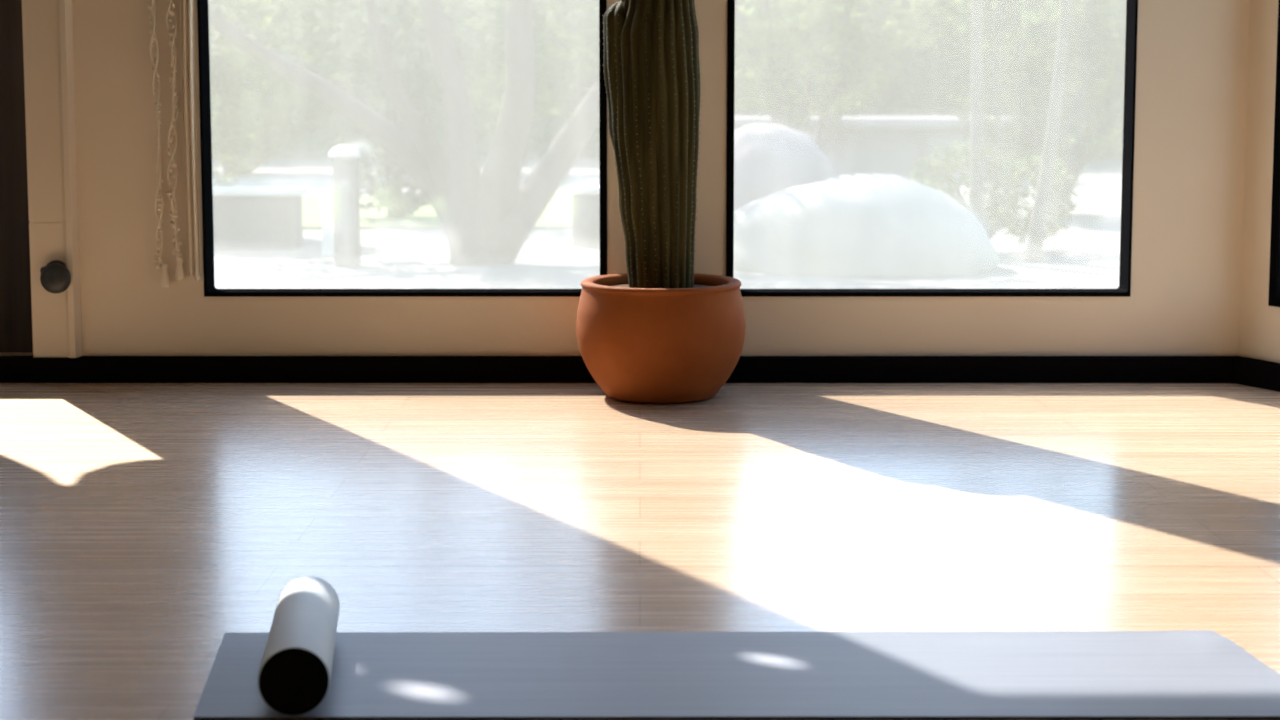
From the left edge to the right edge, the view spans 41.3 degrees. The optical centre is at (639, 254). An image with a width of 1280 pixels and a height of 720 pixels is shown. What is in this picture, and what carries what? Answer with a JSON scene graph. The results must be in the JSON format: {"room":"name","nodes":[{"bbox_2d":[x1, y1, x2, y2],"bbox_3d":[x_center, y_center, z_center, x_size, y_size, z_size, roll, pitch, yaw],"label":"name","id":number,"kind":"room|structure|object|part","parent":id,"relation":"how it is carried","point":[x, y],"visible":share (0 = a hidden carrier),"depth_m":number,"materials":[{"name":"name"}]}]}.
{"room":"exercise studio","nodes":[
{"label":"exercise studio","id":0,"kind":"room"},
{"bbox_2d":[0,0,32,352],"bbox_3d":[-2.717,-1.570,5.937,1.565,3.850,0.050,0,5,0],"label":"door","id":1,"kind":"structure","parent":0,"point":[16,335],"depth_m":6.04,"materials":[{"name":"brown wood"}]},
{"bbox_2d":[0,353,1279,719],"bbox_3d":[-0.108,0.801,1.569,6.985,0.080,9.180,0,5,0],"label":"floor","id":2,"kind":"structure","parent":0,"point":[142,525],"depth_m":3.72,"materials":[{"name":"brown wood"}]},
{"bbox_2d":[576,0,745,403],"bbox_3d":[0.064,-0.213,5.147,0.516,1.288,0.516,2,6,21],"label":"potted cactus","id":3,"kind":"object","parent":2,"relation":"on","point":[659,331],"visible":1,"depth_m":5.03,"materials":[{"name":"plant"}]},
{"bbox_3d":[-0.039,-0.479,5.122,0.142,0.567,0.131,0,5,0],"label":"stem","id":4,"kind":"part","parent":3,"relation":"part of","materials":[{"name":"green plant"}]},
{"bbox_3d":[0.048,-0.362,5.133,0.268,0.990,0.254,0,5,0],"label":"stem","id":5,"kind":"part","parent":3,"relation":"part of","materials":[{"name":"green plant"}]},
{"bbox_2d":[576,273,745,403],"bbox_3d":[0.064,0.252,5.189,0.516,0.353,0.516,0,5,0],"label":"pot","id":6,"kind":"object","parent":3,"relation":"attached to","point":[641,338],"depth_m":4.99,"materials":[{"name":"ceramic"}]},
{"bbox_2d":[193,630,1279,719],"bbox_3d":[0.165,0.654,2.671,1.730,0.012,0.407,0,5,0],"label":"yoga mat","id":7,"kind":"object","parent":2,"relation":"on","point":[1180,674],"visible":0.95,"depth_m":2.65,"materials":[{"name":"grey rubber"}]},
{"bbox_2d":[258,576,339,715],"bbox_3d":[-0.529,0.604,2.659,0.104,0.103,0.385,-1,5,-8],"label":"foam roller","id":8,"kind":"object","parent":7,"relation":"on","point":[294,677],"visible":1,"depth_m":2.50,"materials":[{"name":"white plastic"}]},
{"bbox_2d":[72,0,1249,355],"bbox_3d":[0.022,-1.515,5.335,3.915,3.850,0.040,0,5,0],"label":"wall","id":9,"kind":"structure","parent":0,"point":[1192,66],"depth_m":5.46,"materials":[{"name":"beige paint"}]},
{"bbox_2d":[22,0,82,357],"bbox_3d":[-1.871,-1.549,5.299,0.147,3.775,0.065,0,5,0],"label":"trim","id":10,"kind":"structure","parent":9,"relation":"attached to","point":[48,50],"depth_m":5.39,"materials":[{"name":"beige paint"}]},
{"bbox_2d":[40,260,70,292],"bbox_3d":[-1.850,0.070,5.389,0.102,0.102,0.069,0,5,0],"label":"handle","id":11,"kind":"object","parent":10,"relation":"attached to","point":[55,277],"visible":1,"depth_m":5.36,"materials":[{"name":"black metal"}]},
{"bbox_3d":[-1.859,0.059,5.405,0.084,0.084,0.035,0,5,0],"label":"knob","id":12,"kind":"part","parent":11,"relation":"part of","materials":[{"name":"black metal"}]},
{"bbox_2d":[197,0,606,296],"bbox_3d":[-0.752,-1.254,5.386,1.295,2.778,0.105,0,5,0],"label":"window","id":13,"kind":"structure","parent":9,"relation":"in","point":[210,290],"depth_m":5.46,"materials":[{"name":"black metal"}]},
{"bbox_2d":[147,0,200,286],"bbox_3d":[-1.463,-1.049,5.338,0.186,2.312,0.041,0,5,0],"label":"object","id":14,"kind":"object","parent":13,"relation":"hanging from","point":[187,14],"visible":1,"depth_m":5.39,"materials":[{"name":"beige fabric"}]},
{"bbox_3d":[-1.533,-1.070,5.330,0.042,2.246,0.020,0,5,0],"label":"cord","id":15,"kind":"part","parent":14,"relation":"part of","materials":[{"name":"beige fabric"}]},
{"bbox_3d":[-1.482,-1.076,5.329,0.061,2.234,0.022,0,5,0],"label":"cord","id":16,"kind":"part","parent":14,"relation":"part of","materials":[{"name":"beige fabric"}]},
{"bbox_2d":[0,356,1236,382],"bbox_3d":[-0.785,0.367,5.459,5.430,0.079,0.056,0,5,0],"label":"baseboard","id":17,"kind":"structure","parent":9,"relation":"attached to","point":[13,369],"depth_m":5.43,"materials":[{"name":"black wood"}]},
{"bbox_2d":[726,0,1137,296],"bbox_3d":[0.925,-1.254,5.386,1.299,2.778,0.105,0,5,0],"label":"window","id":18,"kind":"structure","parent":9,"relation":"in","point":[1124,289],"depth_m":5.46,"materials":[{"name":"black metal"}]},
{"bbox_2d":[1239,0,1279,362],"bbox_3d":[2.630,-1.395,4.021,0.050,3.850,2.950,-3,6,-27],"label":"wall","id":19,"kind":"structure","parent":0,"point":[1259,327],"depth_m":5.38,"materials":[{"name":"beige paint"}]},
{"bbox_2d":[1233,356,1279,391],"bbox_3d":[2.571,0.483,4.190,0.056,0.079,2.900,-3,6,-27],"label":"baseboard","id":20,"kind":"structure","parent":19,"relation":"attached to","point":[1257,373],"depth_m":5.35,"materials":[{"name":"black wood"}]},
{"bbox_2d":[1268,0,1279,306],"bbox_3d":[2.336,-1.161,4.728,0.164,2.745,1.232,-3,6,-27],"label":"window","id":21,"kind":"structure","parent":19,"relation":"in","point":[1274,269],"depth_m":5.32,"materials":[{"name":"black metal"}]},
{"label":"outside","id":22,"kind":"structure","parent":0,"visible":0},
{"bbox_2d":[212,158,1121,288],"bbox_3d":[0.000,-1.901,33.029,80.000,0.200,53.870,0,5,0],"label":"ground","id":23,"kind":"structure","parent":22,"point":[1086,255],"depth_m":10.65,"materials":[{"name":"grey concrete"}]},
{"bbox_2d":[208,0,283,186],"bbox_3d":[-3.813,-1.325,13.068,2.125,2.336,1.256,3,6,27],"label":"leafy shrub","id":24,"kind":"object","parent":23,"relation":"on","point":[236,71],"visible":0.12,"depth_m":12.90,"materials":[{"name":"green plant"}]},
{"bbox_2d":[212,187,306,248],"bbox_3d":[-2.900,-0.252,11.535,1.242,0.410,0.280,0,5,0],"label":"wall","id":25,"kind":"structure","parent":23,"relation":"on","point":[243,217],"depth_m":11.43,"materials":[{"name":"grey concrete"}]},
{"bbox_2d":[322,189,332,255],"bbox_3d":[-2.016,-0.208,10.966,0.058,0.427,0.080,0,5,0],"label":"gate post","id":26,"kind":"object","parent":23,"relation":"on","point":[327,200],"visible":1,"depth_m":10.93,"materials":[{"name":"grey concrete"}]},
{"bbox_2d":[328,145,360,266],"bbox_3d":[-1.785,-0.300,10.285,0.190,0.732,0.190,0,5,0],"label":"gate post","id":27,"kind":"object","parent":23,"relation":"on","point":[346,193],"visible":1,"depth_m":10.22,"materials":[{"name":"grey concrete"}]},
{"bbox_2d":[209,0,598,172],"bbox_3d":[-4.053,-3.101,23.311,7.507,4.191,2.208,0,5,0],"label":"leafy tree","id":28,"kind":"object","parent":23,"relation":"on","point":[276,135],"visible":0.36,"depth_m":23.11,"materials":[{"name":"green plant"}]},
{"bbox_2d":[302,196,571,228],"bbox_3d":[-3.000,-0.405,15.377,6.000,0.020,4.300,0,5,0],"label":"lawn","id":29,"kind":"structure","parent":23,"relation":"on","point":[558,213],"depth_m":14.27,"materials":[{"name":"green plant"}]},
{"bbox_2d":[323,0,476,217],"bbox_3d":[-2.004,-1.293,14.250,1.277,2.048,1.077,0,5,0],"label":"leafy shrub","id":30,"kind":"object","parent":29,"relation":"on","point":[397,204],"visible":0.56,"depth_m":14.10,"materials":[{"name":"green plant"}]},
{"bbox_2d":[208,0,748,265],"bbox_3d":[-1.223,-1.518,11.215,4.562,3.200,2.195,1,5,11],"label":"tree","id":31,"kind":"object","parent":23,"relation":"on","point":[486,218],"visible":0.77,"depth_m":10.38,"materials":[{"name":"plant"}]},
{"bbox_2d":[567,185,599,246],"bbox_3d":[-0.232,-0.270,11.734,0.525,0.410,0.280,0,5,0],"label":"wall","id":32,"kind":"structure","parent":23,"relation":"on","point":[585,198],"depth_m":11.62,"materials":[{"name":"grey concrete"}]},
{"bbox_2d":[210,0,1125,158],"bbox_3d":[0.500,-3.980,29.717,27.000,4.641,2.089,0,5,0],"label":"hedge","id":33,"kind":"object","parent":23,"relation":"on","point":[541,136],"visible":0.07,"depth_m":29.40,"materials":[{"name":"green plant"}]},
{"bbox_2d":[734,123,836,211],"bbox_3d":[0.984,-0.597,13.196,1.254,0.856,1.046,0,5,0],"label":"boulder","id":34,"kind":"object","parent":23,"relation":"on","point":[769,159],"visible":0.28,"depth_m":12.87,"materials":[{"name":"grey stone"}]},
{"bbox_2d":[533,0,1125,143],"bbox_3d":[3.106,-3.580,26.788,10.079,4.514,2.326,0,5,0],"label":"leafy tree","id":35,"kind":"object","parent":23,"relation":"on","point":[929,64],"visible":0.12,"depth_m":26.68,"materials":[{"name":"green plant"}]},
{"bbox_2d":[734,0,971,158],"bbox_3d":[1.616,-1.765,15.979,3.287,2.720,1.423,-1,5,-11],"label":"leafy tree","id":36,"kind":"object","parent":23,"relation":"on","point":[832,105],"visible":0.77,"depth_m":15.81,"materials":[{"name":"green plant"}]},
{"bbox_2d":[734,174,999,275],"bbox_3d":[1.311,-0.193,10.227,1.673,0.591,1.102,0,5,0],"label":"boulder","id":37,"kind":"object","parent":23,"relation":"on","point":[852,224],"visible":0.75,"depth_m":9.83,"materials":[{"name":"grey stone"}]},
{"bbox_2d":[734,116,1018,181],"bbox_3d":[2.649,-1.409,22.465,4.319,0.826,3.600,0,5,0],"label":"house","id":38,"kind":"structure","parent":23,"relation":"on","point":[861,144],"depth_m":20.96,"materials":[{"name":"tile"}]},
{"bbox_2d":[908,140,1078,243],"bbox_3d":[2.322,-0.375,11.258,1.196,0.775,0.649,-1,5,-12],"label":"leafy shrub","id":39,"kind":"object","parent":23,"relation":"on","point":[1009,171],"visible":0.72,"depth_m":11.18,"materials":[{"name":"green plant"}]},
{"bbox_2d":[900,0,1125,213],"bbox_3d":[3.905,-1.549,15.010,3.242,2.485,1.360,-1,5,-8],"label":"leafy tree","id":40,"kind":"object","parent":23,"relation":"on","point":[1028,66],"visible":0.57,"depth_m":14.76,"materials":[{"name":"green plant"}]},
{"bbox_2d":[1025,0,1070,260],"bbox_3d":[2.656,-1.428,10.516,0.544,3.016,0.526,0,5,0],"label":"slim tree","id":41,"kind":"object","parent":23,"relation":"on","point":[1034,245],"visible":0.89,"depth_m":10.55,"materials":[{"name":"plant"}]}
]}

